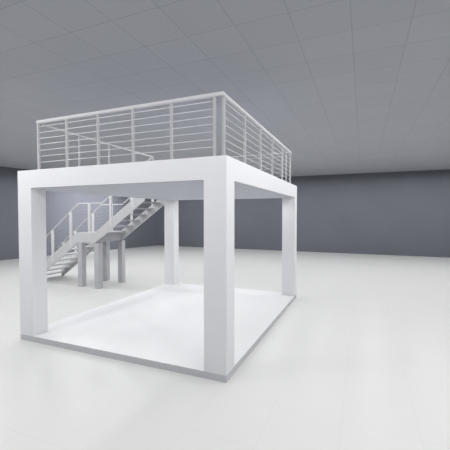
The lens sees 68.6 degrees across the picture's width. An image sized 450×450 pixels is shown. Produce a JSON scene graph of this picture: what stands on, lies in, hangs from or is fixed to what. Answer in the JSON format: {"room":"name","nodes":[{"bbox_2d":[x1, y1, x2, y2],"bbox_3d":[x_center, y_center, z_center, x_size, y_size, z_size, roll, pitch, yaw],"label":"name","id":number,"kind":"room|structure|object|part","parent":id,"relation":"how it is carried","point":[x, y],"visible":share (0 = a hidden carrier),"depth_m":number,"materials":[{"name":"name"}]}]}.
{"room":"exhibition hall","nodes":[
{"label":"exhibition hall","id":0,"kind":"room"},
{"bbox_2d":[0,166,156,259],"bbox_3d":[-12.983,-0.494,13.804,0.188,4.620,26.338,1,2,37],"label":"wall","id":1,"kind":"structure","parent":0,"point":[58,204],"depth_m":18.68,"materials":[{"name":"paint"}]},
{"bbox_2d":[0,0,449,176],"bbox_3d":[-0.783,-2.733,8.735,32.965,0.150,25.700,1,2,23],"label":"ceiling","id":2,"kind":"structure","parent":0,"point":[346,86],"depth_m":5.88,"materials":[{"name":"tile"}]},
{"bbox_2d":[0,245,449,449],"bbox_3d":[-0.783,2.035,8.874,32.965,0.150,25.700,1,2,23],"label":"floor","id":3,"kind":"structure","parent":0,"point":[359,359],"depth_m":4.57,"materials":[{"name":"concrete"}]},
{"bbox_2d":[46,196,163,288],"bbox_3d":[-4.215,0.004,10.703,4.767,3.805,1.220,1,2,23],"label":"staircase","id":4,"kind":"structure","parent":3,"relation":"on","point":[98,241],"depth_m":10.37,"materials":[{"name":"metal"}]},
{"bbox_3d":[-5.567,0.673,10.660,0.060,1.005,0.060,1,2,23],"label":"post","id":5,"kind":"part","parent":4,"relation":"part of","materials":[{"name":"white metal"}]},
{"bbox_3d":[-4.829,0.116,10.335,0.060,1.049,0.060,1,2,23],"label":"post","id":6,"kind":"part","parent":4,"relation":"part of","materials":[{"name":"white metal"}]},
{"bbox_3d":[-5.368,0.763,11.837,0.060,1.123,0.060,1,2,23],"label":"post","id":7,"kind":"part","parent":4,"relation":"part of","materials":[{"name":"white metal"}]},
{"bbox_3d":[-4.447,-0.345,10.161,4.752,2.756,0.038,1,2,23],"label":"handrail","id":8,"kind":"part","parent":4,"relation":"part of","materials":[{"name":"white metal"}]},
{"bbox_3d":[-4.458,1.226,10.276,0.175,1.385,0.170,1,2,23],"label":"leg","id":9,"kind":"part","parent":4,"relation":"part of","materials":[{"name":"paint"}]},
{"bbox_3d":[-4.123,-0.189,10.030,0.060,0.908,0.060,1,2,23],"label":"post","id":10,"kind":"part","parent":4,"relation":"part of","materials":[{"name":"white metal"}]},
{"bbox_3d":[-4.602,0.186,11.500,0.060,1.169,0.060,1,2,23],"label":"post","id":11,"kind":"part","parent":4,"relation":"part of","materials":[{"name":"white metal"}]},
{"bbox_3d":[-3.998,-0.522,11.226,4.752,2.784,0.038,1,2,23],"label":"handrail","id":12,"kind":"part","parent":4,"relation":"part of","materials":[{"name":"white metal"}]},
{"bbox_3d":[-3.844,1.234,10.019,0.175,1.385,0.170,1,2,23],"label":"leg","id":13,"kind":"part","parent":4,"relation":"part of","materials":[{"name":"paint"}]},
{"bbox_3d":[-4.056,1.198,11.235,0.175,1.385,0.170,1,2,23],"label":"leg","id":14,"kind":"part","parent":4,"relation":"part of","materials":[{"name":"paint"}]},
{"bbox_3d":[-3.358,-0.410,9.703,0.060,0.897,0.060,1,2,23],"label":"post","id":15,"kind":"part","parent":4,"relation":"part of","materials":[{"name":"white metal"}]},
{"bbox_3d":[-3.443,1.206,10.978,0.175,1.385,0.170,1,2,23],"label":"leg","id":16,"kind":"part","parent":4,"relation":"part of","materials":[{"name":"paint"}]},
{"bbox_3d":[-3.071,-0.402,10.841,0.060,1.056,0.060,1,2,23],"label":"post","id":17,"kind":"part","parent":4,"relation":"part of","materials":[{"name":"white metal"}]},
{"bbox_2d":[17,155,296,382],"bbox_3d":[-0.867,0.503,7.367,3.990,3.000,4.940,1,2,23],"label":"platform","id":18,"kind":"object","parent":3,"relation":"on","point":[208,330],"visible":1,"depth_m":5.76,"materials":[{"name":"white paint"}]},
{"bbox_2d":[42,124,153,165],"bbox_3d":[-2.751,-1.438,7.587,0.312,0.869,3.414,1,2,23],"label":"guard railing","id":19,"kind":"object","parent":18,"relation":"on","point":[78,135],"visible":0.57,"depth_m":6.85,"materials":[{"name":"white metal"}]},
{"bbox_3d":[-2.972,-1.396,6.726,0.053,0.835,0.053,1,2,23],"label":"post","id":20,"kind":"part","parent":19,"relation":"part of","materials":[{"name":"white metal"}]},
{"bbox_3d":[-2.640,-1.419,7.518,0.053,0.835,0.053,1,2,23],"label":"post","id":21,"kind":"part","parent":19,"relation":"part of","materials":[{"name":"white metal"}]},
{"bbox_2d":[36,91,224,168],"bbox_3d":[-1.681,-1.384,5.191,3.624,0.900,0.068,1,2,23],"label":"guard railing","id":22,"kind":"object","parent":18,"relation":"on","point":[214,95],"visible":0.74,"depth_m":5.07,"materials":[{"name":"metal"}]},
{"bbox_3d":[-3.321,-1.379,5.879,0.068,0.850,0.068,1,2,23],"label":"post","id":23,"kind":"part","parent":22,"relation":"part of","materials":[{"name":"white metal"}]},
{"bbox_3d":[-2.691,-1.372,5.615,0.068,0.850,0.068,1,2,23],"label":"post","id":24,"kind":"part","parent":22,"relation":"part of","materials":[{"name":"white metal"}]},
{"bbox_3d":[-2.055,-1.364,5.349,0.068,0.850,0.068,1,2,23],"label":"post","id":25,"kind":"part","parent":22,"relation":"part of","materials":[{"name":"white metal"}]},
{"bbox_3d":[-1.679,-1.809,5.178,3.620,0.050,0.050,1,2,23],"label":"rail","id":26,"kind":"part","parent":22,"relation":"part of","materials":[{"name":"white metal"}]},
{"bbox_3d":[-1.416,-1.356,5.081,0.068,0.850,0.068,1,2,23],"label":"post","id":27,"kind":"part","parent":22,"relation":"part of","materials":[{"name":"white metal"}]},
{"bbox_3d":[-0.782,-1.348,4.816,0.068,0.850,0.068,1,2,23],"label":"post","id":28,"kind":"part","parent":22,"relation":"part of","materials":[{"name":"white metal"}]},
{"bbox_3d":[-0.145,-1.341,4.549,0.068,0.850,0.068,1,2,23],"label":"post","id":29,"kind":"part","parent":22,"relation":"part of","materials":[{"name":"white metal"}]},
{"bbox_2d":[222,93,291,182],"bbox_3d":[0.859,-1.426,6.641,0.068,0.900,4.602,1,2,23],"label":"guard railing","id":30,"kind":"object","parent":18,"relation":"on","point":[225,97],"visible":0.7,"depth_m":5.59,"materials":[{"name":"metal"}]},
{"bbox_3d":[-0.017,-1.341,4.552,0.068,0.850,0.068,1,2,23],"label":"post","id":31,"kind":"part","parent":30,"relation":"part of","materials":[{"name":"white metal"}]},
{"bbox_3d":[0.320,-1.364,5.357,0.068,0.850,0.068,1,2,23],"label":"post","id":32,"kind":"part","parent":30,"relation":"part of","materials":[{"name":"white metal"}]},
{"bbox_3d":[0.861,-1.851,6.635,0.050,0.050,4.589,1,2,23],"label":"rail","id":33,"kind":"part","parent":30,"relation":"part of","materials":[{"name":"white metal"}]},
{"bbox_3d":[0.659,-1.388,6.166,0.068,0.850,0.068,1,2,23],"label":"post","id":34,"kind":"part","parent":30,"relation":"part of","materials":[{"name":"white metal"}]},
{"bbox_3d":[1.001,-1.411,6.981,0.068,0.850,0.068,1,2,23],"label":"post","id":35,"kind":"part","parent":30,"relation":"part of","materials":[{"name":"white metal"}]},
{"bbox_3d":[1.360,-1.436,7.839,0.068,0.850,0.068,1,2,23],"label":"post","id":36,"kind":"part","parent":30,"relation":"part of","materials":[{"name":"white metal"}]},
{"bbox_3d":[1.716,-1.461,8.688,0.068,0.850,0.068,1,2,23],"label":"post","id":37,"kind":"part","parent":30,"relation":"part of","materials":[{"name":"white metal"}]},
{"bbox_2d":[231,152,287,181],"bbox_3d":[-0.045,-1.505,9.506,3.819,0.890,0.102,1,2,23],"label":"guard railing","id":38,"kind":"object","parent":18,"relation":"on","point":[284,152],"visible":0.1,"depth_m":8.89,"materials":[{"name":"metal"}]},
{"bbox_3d":[0.068,-1.933,9.421,3.554,0.028,0.040,1,2,23],"label":"rail","id":39,"kind":"part","parent":38,"relation":"part of","materials":[{"name":"white metal"}]},
{"bbox_3d":[1.628,-1.464,8.781,0.057,0.850,0.057,1,2,23],"label":"post","id":40,"kind":"part","parent":38,"relation":"part of","materials":[{"name":"white metal"}]},
{"bbox_2d":[157,169,449,257],"bbox_3d":[7.095,-0.655,19.323,26.564,4.620,0.200,1,2,23],"label":"wall","id":41,"kind":"structure","parent":0,"point":[404,213],"depth_m":19.10,"materials":[{"name":"paint"}]}
]}

